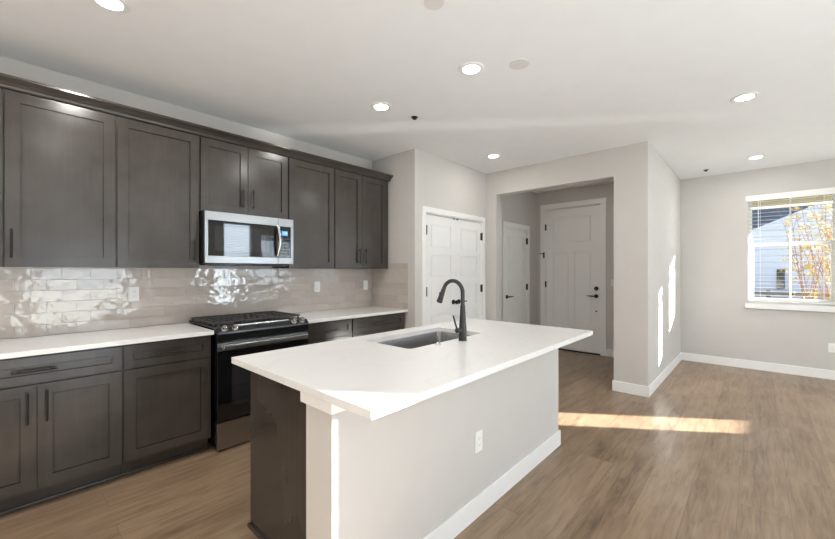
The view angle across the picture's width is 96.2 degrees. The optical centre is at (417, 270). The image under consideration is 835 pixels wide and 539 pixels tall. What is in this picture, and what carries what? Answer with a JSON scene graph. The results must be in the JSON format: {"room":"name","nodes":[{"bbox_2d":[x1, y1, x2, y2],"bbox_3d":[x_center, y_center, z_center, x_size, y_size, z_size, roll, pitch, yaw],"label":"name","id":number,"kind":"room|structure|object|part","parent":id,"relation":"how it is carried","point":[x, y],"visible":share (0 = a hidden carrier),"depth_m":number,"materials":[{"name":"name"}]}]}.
{"room":"kitchen","nodes":[
{"label":"kitchen","id":0,"kind":"room"},
{"bbox_2d":[0,55,371,332],"bbox_3d":[-2.558,-0.019,2.679,0.150,2.745,6.020,0,0,42],"label":"wall","id":1,"kind":"structure","parent":0,"point":[9,66],"depth_m":3.06,"materials":[{"name":"paint"}]},
{"bbox_2d":[0,88,3,266],"bbox_3d":[-2.720,-0.552,2.117,0.364,1.054,0.509,0,0,42],"label":"upper cabinet","id":2,"kind":"object","parent":1,"relation":"attached to","point":[1,89],"visible":1,"depth_m":2.20,"materials":[{"name":"brown wood"}]},
{"bbox_3d":[-2.619,-0.551,2.025,0.020,1.044,0.498,0,0,42],"label":"door","id":3,"kind":"part","parent":2,"relation":"part of","materials":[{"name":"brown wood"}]},
{"bbox_2d":[4,89,115,267],"bbox_3d":[-2.372,-0.552,2.500,0.364,1.054,0.524,0,0,42],"label":"upper cabinet","id":4,"kind":"object","parent":1,"relation":"attached to","point":[60,158],"visible":0.99,"depth_m":2.39,"materials":[{"name":"brown wood"}]},
{"bbox_3d":[-2.406,-0.165,2.219,0.036,0.170,0.011,0,0,42],"label":"handle","id":5,"kind":"part","parent":4,"relation":"part of","materials":[{"name":"black metal"}]},
{"bbox_2d":[112,116,198,267],"bbox_3d":[-2.019,-0.552,2.888,0.364,1.054,0.524,0,0,42],"label":"upper cabinet","id":6,"kind":"object","parent":1,"relation":"attached to","point":[157,168],"visible":1,"depth_m":2.78,"materials":[{"name":"brown wood"}]},
{"bbox_3d":[-1.751,-0.165,2.938,0.036,0.170,0.011,0,0,42],"label":"handle","id":7,"kind":"part","parent":6,"relation":"part of","materials":[{"name":"black metal"}]},
{"bbox_2d":[0,267,371,338],"bbox_3d":[-1.984,0.209,3.190,0.010,0.465,4.168,0,0,42],"label":"tile backsplash","id":8,"kind":"structure","parent":1,"relation":"attached to","point":[34,301],"depth_m":3.02,"materials":[{"name":"beige tile"}]},
{"bbox_2d":[128,286,138,300],"bbox_3d":[-2.215,0.178,2.924,0.008,0.115,0.070,0,0,42],"label":"wall outlet","id":9,"kind":"object","parent":8,"relation":"attached to","point":[133,291],"visible":1,"depth_m":2.92,"materials":[{"name":"white plastic"}]},
{"bbox_2d":[131,289,136,297],"bbox_3d":[-2.213,0.178,2.922,0.004,0.068,0.034,0,0,42],"label":"receptacle","id":10,"kind":"object","parent":9,"relation":"attached to","point":[133,291],"depth_m":2.92,"materials":[{"name":"white plastic"}]},
{"bbox_2d":[314,282,319,291],"bbox_3d":[-1.109,0.175,4.139,0.008,0.115,0.075,0,0,42],"label":"wall outlet","id":11,"kind":"object","parent":8,"relation":"attached to","point":[316,284],"visible":1,"depth_m":4.13,"materials":[{"name":"white plastic"}]},
{"bbox_2d":[363,280,367,289],"bbox_3d":[-0.644,0.175,4.649,0.009,0.115,0.070,0,0,42],"label":"wall switch","id":12,"kind":"object","parent":8,"relation":"attached to","point":[365,282],"visible":1,"depth_m":4.64,"materials":[{"name":"white plastic"}]},
{"bbox_2d":[199,136,287,218],"bbox_3d":[-1.586,-0.780,3.364,0.364,0.597,0.761,0,0,42],"label":"upper cabinet","id":13,"kind":"object","parent":1,"relation":"attached to","point":[235,179],"visible":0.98,"depth_m":3.22,"materials":[{"name":"brown wood"}]},
{"bbox_3d":[-1.611,-0.779,3.133,0.020,0.587,0.373,0,0,42],"label":"door","id":14,"kind":"part","parent":13,"relation":"part of","materials":[{"name":"brown wood"}]},
{"bbox_2d":[199,210,292,265],"bbox_3d":[-1.538,-0.260,3.321,0.471,0.431,0.754,0,0,42],"label":"microwave","id":15,"kind":"object","parent":13,"relation":"attached to","point":[225,239],"visible":0.98,"depth_m":3.15,"materials":[{"name":"silver metal"}]},
{"bbox_3d":[-1.461,-0.263,3.165,0.023,0.282,0.578,0,0,42],"label":"door glass","id":16,"kind":"part","parent":15,"relation":"part of","materials":[{"name":"black glass"}]},
{"bbox_3d":[-1.240,-0.268,3.347,0.066,0.270,0.025,0,0,35],"label":"handle","id":17,"kind":"part","parent":15,"relation":"part of","materials":[{"name":"metal"}]},
{"bbox_3d":[-1.224,-0.263,3.426,0.024,0.282,0.122,0,0,42],"label":"control panel","id":18,"kind":"part","parent":15,"relation":"part of","materials":[{"name":"black glass"}]},
{"bbox_3d":[-1.214,-0.269,3.435,0.029,0.411,0.149,0,0,42],"label":"control frame","id":19,"kind":"part","parent":15,"relation":"part of","materials":[{"name":"metal"}]},
{"bbox_3d":[-1.358,-0.779,3.412,0.020,0.587,0.373,0,0,42],"label":"door","id":20,"kind":"part","parent":13,"relation":"part of","materials":[{"name":"brown wood"}]},
{"bbox_2d":[272,158,333,268],"bbox_3d":[-1.153,-0.552,3.839,0.364,1.054,0.522,0,0,42],"label":"upper cabinet","id":21,"kind":"object","parent":1,"relation":"attached to","point":[310,185],"visible":0.66,"depth_m":3.74,"materials":[{"name":"brown wood"}]},
{"bbox_2d":[334,169,387,268],"bbox_3d":[-0.713,-0.552,4.323,0.364,1.054,0.784,0,0,42],"label":"upper cabinet","id":22,"kind":"object","parent":1,"relation":"attached to","point":[360,202],"visible":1,"depth_m":4.17,"materials":[{"name":"brown wood"}]},
{"bbox_2d":[0,73,392,181],"bbox_3d":[-1.548,-1.111,3.165,0.090,0.065,3.639,0,0,42],"label":"crown molding","id":23,"kind":"structure","parent":22,"relation":"attached to","point":[8,82],"depth_m":2.77,"materials":[{"name":"brown wood"}]},
{"bbox_3d":[-0.752,-0.551,4.077,0.020,1.044,0.357,0,0,42],"label":"door","id":24,"kind":"part","parent":22,"relation":"part of","materials":[{"name":"brown wood"}]},
{"bbox_3d":[-0.505,-0.551,4.348,0.020,1.044,0.368,0,0,42],"label":"door","id":25,"kind":"part","parent":22,"relation":"part of","materials":[{"name":"brown wood"}]},
{"bbox_2d":[372,148,421,328],"bbox_3d":[-0.264,-0.019,4.539,0.740,2.745,0.120,0,0,42],"label":"wall","id":26,"kind":"structure","parent":0,"point":[405,186],"depth_m":4.32,"materials":[{"name":"paint"}]},
{"bbox_2d":[372,263,407,308],"bbox_3d":[-0.343,0.176,4.523,0.622,0.531,0.010,0,0,42],"label":"tile backsplash","id":27,"kind":"structure","parent":26,"relation":"attached to","point":[390,285],"depth_m":4.49,"materials":[{"name":"beige tile"}]},
{"bbox_2d":[0,0,834,192],"bbox_3d":[1.598,-1.452,1.473,8.020,0.120,9.930,0,0,42],"label":"ceiling","id":28,"kind":"structure","parent":0,"point":[600,75],"depth_m":2.55,"materials":[{"name":"paint"}]},
{"bbox_2d":[90,0,130,13],"bbox_3d":[-1.593,-1.388,1.935,0.176,0.008,0.176,0,0,42],"label":"recessed light","id":29,"kind":"object","parent":28,"relation":"in","point":[114,6],"visible":1,"depth_m":1.95,"materials":[{"name":"white plastic"}]},
{"bbox_2d":[371,102,390,111],"bbox_3d":[-0.308,-1.388,3.171,0.176,0.008,0.176,0,0,42],"label":"recessed light","id":30,"kind":"object","parent":28,"relation":"in","point":[377,106],"visible":1,"depth_m":3.15,"materials":[{"name":"white plastic"}]},
{"bbox_2d":[409,114,419,119],"bbox_3d":[-0.027,-1.379,3.375,0.092,0.026,0.092,0,0,42],"label":"sprinkler","id":31,"kind":"object","parent":28,"relation":"attached to","point":[414,116],"visible":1,"depth_m":3.36,"materials":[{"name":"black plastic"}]},
{"bbox_2d":[424,0,443,9],"bbox_3d":[0.085,-1.389,1.944,0.104,0.006,0.104,0,0,42],"label":"disc","id":32,"kind":"object","parent":28,"relation":"attached to","point":[429,4],"visible":1,"depth_m":1.95,"materials":[{"name":"plastic"}]},
{"bbox_2d":[458,62,483,75],"bbox_3d":[0.370,-1.388,2.577,0.176,0.008,0.176,0,0,42],"label":"recessed light","id":33,"kind":"object","parent":28,"relation":"in","point":[468,68],"visible":1,"depth_m":2.56,"materials":[{"name":"white plastic"}]},
{"bbox_2d":[486,154,500,158],"bbox_3d":[0.919,-1.388,4.531,0.176,0.008,0.176,0,0,42],"label":"recessed light","id":34,"kind":"object","parent":28,"relation":"in","point":[491,156],"visible":1,"depth_m":4.53,"materials":[{"name":"white plastic"}]},
{"bbox_2d":[509,58,529,69],"bbox_3d":[0.686,-1.389,2.519,0.132,0.006,0.132,0,0,42],"label":"disc","id":35,"kind":"object","parent":28,"relation":"attached to","point":[517,64],"visible":1,"depth_m":2.51,"materials":[{"name":"plastic"}]},
{"bbox_2d":[730,92,759,102],"bbox_3d":[2.619,-1.388,2.998,0.176,0.008,0.176,0,0,42],"label":"recessed light","id":36,"kind":"object","parent":28,"relation":"in","point":[748,96],"visible":1,"depth_m":2.99,"materials":[{"name":"white plastic"}]},
{"bbox_2d":[746,155,765,159],"bbox_3d":[4.138,-1.388,4.577,0.176,0.008,0.176,0,0,42],"label":"recessed light","id":37,"kind":"object","parent":28,"relation":"in","point":[756,156],"visible":1,"depth_m":4.57,"materials":[{"name":"white plastic"}]},
{"bbox_2d":[0,350,834,538],"bbox_3d":[1.665,1.383,1.547,8.020,0.060,9.730,0,0,42],"label":"floor","id":38,"kind":"structure","parent":0,"point":[715,451],"depth_m":2.42,"materials":[{"name":"brown wood"}]},
{"bbox_2d":[0,345,121,511],"bbox_3d":[-2.360,0.914,2.306,0.642,0.878,0.774,0,0,42],"label":"base cabinet","id":39,"kind":"object","parent":38,"relation":"on","point":[61,413],"visible":0.99,"depth_m":2.19,"materials":[{"name":"brown wood"}]},
{"bbox_3d":[-2.285,0.936,1.979,0.020,0.589,0.380,0,0,42],"label":"door","id":40,"kind":"part","parent":39,"relation":"part of","materials":[{"name":"brown wood"}]},
{"bbox_3d":[-2.161,0.765,2.075,0.036,0.175,0.011,0,0,42],"label":"handle","id":41,"kind":"part","parent":39,"relation":"part of","materials":[{"name":"black metal"}]},
{"bbox_3d":[-2.142,0.558,2.096,0.036,0.011,0.182,0,0,42],"label":"handle","id":42,"kind":"part","parent":39,"relation":"part of","materials":[{"name":"black metal"}]},
{"bbox_3d":[-2.109,0.765,2.132,0.036,0.175,0.011,0,0,42],"label":"handle","id":43,"kind":"part","parent":39,"relation":"part of","materials":[{"name":"black metal"}]},
{"bbox_3d":[-2.156,0.558,2.121,0.020,0.146,0.763,0,0,42],"label":"drawer","id":44,"kind":"part","parent":39,"relation":"part of","materials":[{"name":"brown wood"}]},
{"bbox_3d":[-2.027,0.936,2.263,0.020,0.589,0.379,0,0,42],"label":"door","id":45,"kind":"part","parent":39,"relation":"part of","materials":[{"name":"brown wood"}]},
{"bbox_2d":[0,446,207,515],"bbox_3d":[-2.031,1.342,2.365,0.016,0.022,1.304,0,0,42],"label":"trim","id":46,"kind":"structure","parent":38,"relation":"on","point":[39,501],"depth_m":2.36,"materials":[{"name":"brown wood"}]},
{"bbox_2d":[120,335,210,473],"bbox_3d":[-1.921,0.914,2.789,0.642,0.878,0.528,0,0,42],"label":"base cabinet","id":47,"kind":"object","parent":38,"relation":"on","point":[166,384],"visible":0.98,"depth_m":2.58,"materials":[{"name":"brown wood"}]},
{"bbox_3d":[-1.720,0.558,2.601,0.020,0.146,0.511,0,0,42],"label":"drawer","id":48,"kind":"part","parent":47,"relation":"part of","materials":[{"name":"brown wood"}]},
{"bbox_3d":[-1.700,0.558,2.581,0.036,0.011,0.186,0,0,42],"label":"handle","id":49,"kind":"part","parent":47,"relation":"part of","materials":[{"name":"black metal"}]},
{"bbox_3d":[-1.547,0.765,2.749,0.036,0.175,0.011,0,0,42],"label":"handle","id":50,"kind":"part","parent":47,"relation":"part of","materials":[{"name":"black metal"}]},
{"bbox_2d":[189,311,308,450],"bbox_3d":[-1.446,0.874,3.253,0.694,0.958,0.761,0,0,42],"label":"gas range","id":51,"kind":"object","parent":38,"relation":"on","point":[239,334],"visible":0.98,"depth_m":2.91,"materials":[{"name":"black metal"}]},
{"bbox_3d":[-1.453,0.432,2.820,0.052,0.051,0.048,0,0,42],"label":"knob","id":52,"kind":"part","parent":51,"relation":"part of","materials":[{"name":"metal"}]},
{"bbox_3d":[-1.244,1.238,3.068,0.034,0.202,0.755,0,0,42],"label":"storage drawer","id":53,"kind":"part","parent":51,"relation":"part of","materials":[{"name":"metal"}]},
{"bbox_3d":[-1.401,0.432,2.878,0.052,0.051,0.048,0,0,42],"label":"knob","id":54,"kind":"part","parent":51,"relation":"part of","materials":[{"name":"metal"}]},
{"bbox_2d":[189,315,300,328],"bbox_3d":[-1.489,0.423,3.292,0.579,0.034,0.759,0,0,42],"label":"cooktop","id":55,"kind":"object","parent":51,"relation":"in","point":[215,321],"depth_m":3.13,"materials":[{"name":"metal"}]},
{"bbox_3d":[-1.251,0.474,3.075,0.074,0.101,0.761,0,0,42],"label":"control panel","id":56,"kind":"part","parent":51,"relation":"part of","materials":[{"name":"metal"}]},
{"bbox_3d":[-1.244,0.830,3.068,0.034,0.598,0.755,0,0,42],"label":"oven door","id":57,"kind":"part","parent":51,"relation":"part of","materials":[{"name":"black glass"}]},
{"bbox_3d":[-1.268,0.423,3.100,0.012,0.008,0.430,0,0,42],"label":"control trim","id":58,"kind":"part","parent":51,"relation":"part of","materials":[{"name":"metal"}]},
{"bbox_3d":[-1.210,0.568,3.038,0.054,0.036,0.703,0,0,42],"label":"door handle","id":59,"kind":"part","parent":51,"relation":"part of","materials":[{"name":"metal"}]},
{"bbox_2d":[307,319,351,344],"bbox_3d":[-1.037,0.914,3.761,0.642,0.878,0.515,0,0,42],"label":"base cabinet","id":60,"kind":"object","parent":38,"relation":"on","point":[318,332],"visible":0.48,"depth_m":3.56,"materials":[{"name":"brown wood"}]},
{"bbox_3d":[-0.833,0.936,3.575,0.020,0.589,0.504,0,0,42],"label":"door","id":61,"kind":"part","parent":60,"relation":"part of","materials":[{"name":"brown wood"}]},
{"bbox_2d":[351,312,404,336],"bbox_3d":[-0.605,0.914,4.236,0.642,0.878,0.767,0,0,42],"label":"base cabinet","id":62,"kind":"object","parent":38,"relation":"on","point":[361,326],"visible":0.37,"depth_m":4.00,"materials":[{"name":"brown wood"}]},
{"bbox_2d":[294,306,407,322],"bbox_3d":[-0.780,0.457,4.050,0.634,0.030,1.297,0,0,42],"label":"countertop","id":63,"kind":"structure","parent":62,"relation":"on","point":[356,312],"depth_m":3.96,"materials":[{"name":"white stone"}]},
{"bbox_3d":[-0.535,0.936,3.903,0.020,0.589,0.357,0,0,42],"label":"door","id":64,"kind":"part","parent":62,"relation":"part of","materials":[{"name":"brown wood"}]},
{"bbox_3d":[-0.289,0.936,4.173,0.020,0.589,0.365,0,0,42],"label":"door","id":65,"kind":"part","parent":62,"relation":"part of","materials":[{"name":"brown wood"}]},
{"bbox_2d":[247,348,560,538],"bbox_3d":[0.076,0.913,2.429,0.884,0.880,2.120,0,0,42],"label":"kitchen island","id":66,"kind":"object","parent":38,"relation":"on","point":[320,469],"visible":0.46,"depth_m":1.78,"materials":[{"name":"paint"}]},
{"bbox_3d":[-0.641,1.342,1.764,0.672,0.022,0.032,0,0,42],"label":"shoe molding","id":67,"kind":"part","parent":66,"relation":"part of","materials":[{"name":"brown wood"}]},
{"bbox_3d":[-0.632,0.913,1.764,0.660,0.880,0.019,0,0,42],"label":"panel","id":68,"kind":"part","parent":66,"relation":"part of","materials":[{"name":"brown wood"}]},
{"bbox_2d":[231,318,592,419],"bbox_3d":[0.172,0.457,2.345,1.094,0.030,2.147,0,0,42],"label":"island countertop","id":69,"kind":"structure","parent":66,"relation":"on","point":[362,376],"depth_m":1.85,"materials":[{"name":"white stone"}]},
{"bbox_2d":[377,331,470,348],"bbox_3d":[0.061,0.575,2.530,0.449,0.204,0.799,0,0,42],"label":"sink","id":70,"kind":"object","parent":69,"relation":"in","point":[415,341],"visible":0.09,"depth_m":2.80,"materials":[{"name":"metal"}]},
{"bbox_2d":[437,279,466,340],"bbox_3d":[0.208,0.247,2.432,0.238,0.390,0.093,0,0,42],"label":"faucet","id":71,"kind":"object","parent":69,"relation":"on","point":[462,330],"visible":1,"depth_m":2.37,"materials":[{"name":"black metal"}]},
{"bbox_3d":[0.233,0.137,2.436,0.176,0.170,0.026,0,0,42],"label":"spout","id":72,"kind":"part","parent":71,"relation":"part of","materials":[{"name":"black metal"}]},
{"bbox_3d":[0.252,0.336,2.362,0.056,0.113,0.034,0,0,-30],"label":"lever","id":73,"kind":"part","parent":71,"relation":"part of","materials":[{"name":"black metal"}]},
{"bbox_2d":[475,429,481,453],"bbox_3d":[0.340,0.945,2.077,0.008,0.115,0.070,0,0,42],"label":"wall outlet","id":74,"kind":"object","parent":66,"relation":"attached to","point":[478,435],"visible":1,"depth_m":2.07,"materials":[{"name":"white plastic"}]},
{"bbox_2d":[477,435,480,448],"bbox_3d":[0.342,0.945,2.075,0.004,0.068,0.034,0,0,42],"label":"receptacle","id":75,"kind":"object","parent":74,"relation":"attached to","point":[478,436],"depth_m":2.07,"materials":[{"name":"white plastic"}]},
{"bbox_3d":[0.334,1.296,2.195,0.189,0.115,2.120,0,0,42],"label":"baseboard","id":76,"kind":"part","parent":66,"relation":"part of","materials":[{"name":"white paint"}]},
{"bbox_3d":[-2.883,0.914,1.731,0.643,0.878,0.779,0,0,42],"label":"base cabinet","id":77,"kind":"object","parent":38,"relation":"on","visible":0},
{"bbox_2d":[0,323,213,358],"bbox_3d":[-2.449,0.457,2.215,0.634,0.030,2.100,0,0,42],"label":"countertop","id":78,"kind":"structure","parent":77,"relation":"on","point":[57,343],"depth_m":2.45,"materials":[{"name":"white stone"}]},
{"bbox_2d":[422,151,485,319],"bbox_3d":[0.474,-0.019,4.889,0.120,2.745,1.390,0,0,42],"label":"wall","id":79,"kind":"structure","parent":0,"point":[447,185],"depth_m":4.79,"materials":[{"name":"paint"}]},
{"bbox_2d":[422,206,484,325],"bbox_3d":[0.461,0.299,4.863,0.136,2.107,1.339,0,0,42],"label":"door frame","id":80,"kind":"structure","parent":79,"relation":"attached to","point":[425,210],"depth_m":4.64,"materials":[{"name":"white paint"}]},
{"bbox_2d":[426,214,482,324],"bbox_3d":[0.504,0.333,4.824,0.107,2.016,1.213,0,0,42],"label":"door","id":81,"kind":"structure","parent":79,"relation":"in","point":[453,246],"depth_m":4.79,"materials":[{"name":"white paint"}]},
{"bbox_2d":[502,192,536,324],"bbox_3d":[1.598,-0.019,6.199,0.120,2.745,1.760,0,0,42],"label":"wall","id":82,"kind":"structure","parent":0,"point":[521,208],"depth_m":6.51,"materials":[{"name":"paint"}]},
{"bbox_2d":[503,221,529,323],"bbox_3d":[1.583,0.290,6.171,0.136,2.125,0.910,0,0,42],"label":"door frame","id":83,"kind":"structure","parent":82,"relation":"attached to","point":[509,225],"depth_m":6.23,"materials":[{"name":"white paint"}]},
{"bbox_2d":[506,228,527,323],"bbox_3d":[1.629,0.331,6.142,0.097,2.020,0.751,0,0,42],"label":"door","id":84,"kind":"structure","parent":82,"relation":"in","point":[516,240],"depth_m":6.16,"materials":[{"name":"white paint"}]},
{"bbox_2d":[486,141,650,386],"bbox_3d":[1.734,-0.019,4.784,2.125,2.745,0.150,0,0,42],"label":"wall","id":85,"kind":"structure","parent":0,"point":[629,166],"depth_m":4.19,"materials":[{"name":"paint"}]},
{"bbox_2d":[613,381,647,396],"bbox_3d":[2.340,1.296,4.121,0.335,0.115,0.014,0,0,42],"label":"baseboard","id":86,"kind":"structure","parent":85,"relation":"attached to","point":[629,388],"depth_m":4.11,"materials":[{"name":"white paint"}]},
{"bbox_2d":[537,182,613,349],"bbox_3d":[2.920,-0.019,6.125,1.935,2.745,0.150,0,0,42],"label":"wall","id":87,"kind":"structure","parent":0,"point":[606,190],"depth_m":5.95,"materials":[{"name":"paint"}]},
{"bbox_2d":[539,205,599,354],"bbox_3d":[2.599,0.144,6.379,1.001,2.417,0.206,0,0,42],"label":"door","id":88,"kind":"structure","parent":87,"relation":"in","point":[572,283],"depth_m":6.30,"materials":[{"name":"white paint"}]},
{"bbox_2d":[540,197,605,355],"bbox_3d":[2.644,0.093,6.364,1.085,2.520,0.166,0,0,42],"label":"door frame","id":89,"kind":"structure","parent":87,"relation":"attached to","point":[599,201],"depth_m":6.08,"materials":[{"name":"white paint"}]},
{"bbox_2d":[606,349,613,356],"bbox_3d":[3.282,1.296,5.684,0.805,0.115,0.014,0,0,42],"label":"baseboard","id":90,"kind":"structure","parent":87,"relation":"attached to","point":[610,353],"depth_m":5.91,"materials":[{"name":"white paint"}]},
{"bbox_2d":[648,145,681,397],"bbox_3d":[3.199,-0.019,4.894,0.134,2.745,2.314,0,0,42],"label":"wall","id":91,"kind":"structure","parent":0,"point":[665,184],"depth_m":4.73,"materials":[{"name":"paint"}]},
{"bbox_2d":[681,159,834,370],"bbox_3d":[5.519,-0.019,4.456,4.155,2.745,0.160,0,0,42],"label":"wall","id":92,"kind":"structure","parent":0,"point":[715,319],"depth_m":5.29,"materials":[{"name":"paint"}]},
{"bbox_2d":[682,352,834,379],"bbox_3d":[5.450,1.296,4.401,3.861,0.115,0.014,0,0,42],"label":"baseboard","id":93,"kind":"structure","parent":92,"relation":"attached to","point":[764,366],"depth_m":5.09,"materials":[{"name":"white paint"}]},
{"bbox_2d":[745,194,834,311],"bbox_3d":[4.931,-0.256,4.947,0.905,1.533,0.195,0,0,42],"label":"window","id":94,"kind":"structure","parent":92,"relation":"in","point":[751,304],"depth_m":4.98,"materials":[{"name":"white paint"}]},
{"bbox_2d":[745,187,834,304],"bbox_3d":[4.910,-0.308,4.925,0.897,1.458,0.078,0,0,42],"label":"window blind","id":95,"kind":"object","parent":94,"relation":"attached to","point":[824,191],"visible":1,"depth_m":4.92,"materials":[{"name":"white paint"}]},
{"bbox_3d":[4.919,0.411,4.934,0.833,0.020,0.048,0,0,42],"label":"rail","id":96,"kind":"part","parent":95,"relation":"part of","materials":[{"name":"white plastic"}]},
{"bbox_3d":[4.909,0.475,4.923,0.905,0.071,0.130,0,0,42],"label":"sill","id":97,"kind":"part","parent":94,"relation":"part of","materials":[{"name":"white paint"}]},
{"bbox_3d":[4.984,-0.667,5.005,0.785,0.649,0.022,0,0,42],"label":"sash","id":98,"kind":"part","parent":94,"relation":"part of","materials":[{"name":"white paint"}]},
{"bbox_3d":[4.965,0.005,4.984,0.785,0.786,0.026,0,0,42],"label":"sash","id":99,"kind":"part","parent":94,"relation":"part of","materials":[{"name":"white paint"}]},
{"bbox_2d":[752,194,832,206],"bbox_3d":[5.653,-1.089,5.172,7.400,0.116,1.060,0,0,42],"label":"soffit","id":100,"kind":"structure","parent":92,"relation":"attached to","point":[824,198],"depth_m":5.48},
{"bbox_2d":[752,201,832,209],"bbox_3d":[6.023,-1.073,5.579,7.400,0.148,0.040,0,0,42],"label":"fascia","id":101,"kind":"object","parent":100,"relation":"attached to","point":[823,202],"visible":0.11,"depth_m":5.76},
{"bbox_2d":[828,343,834,352],"bbox_3d":[5.166,0.958,4.663,0.070,0.115,0.008,0,0,42],"label":"wall outlet","id":102,"kind":"object","parent":92,"relation":"attached to","point":[831,346],"visible":1,"depth_m":4.67,"materials":[{"name":"white plastic"}]},
{"label":"outside","id":103,"kind":"structure","parent":0,"visible":0},
{"bbox_3d":[17.625,2.003,1.539,56.000,0.200,54.000,0,0,42],"label":"ground","id":104,"kind":"structure","parent":103,"visible":0},
{"bbox_2d":[754,290,830,299],"bbox_3d":[7.853,1.163,8.200,5.420,1.480,0.100,0,0,42],"label":"fence","id":105,"kind":"object","parent":104,"relation":"on","point":[767,294],"visible":0.07,"depth_m":8.12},
{"bbox_2d":[777,204,832,299],"bbox_3d":[7.024,0.100,6.046,1.623,3.612,1.834,0,0,-7],"label":"leafy shrub","id":106,"kind":"object","parent":104,"relation":"on","point":[829,233],"visible":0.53,"depth_m":6.38,"materials":[{"name":"yellow plant"}]}
]}

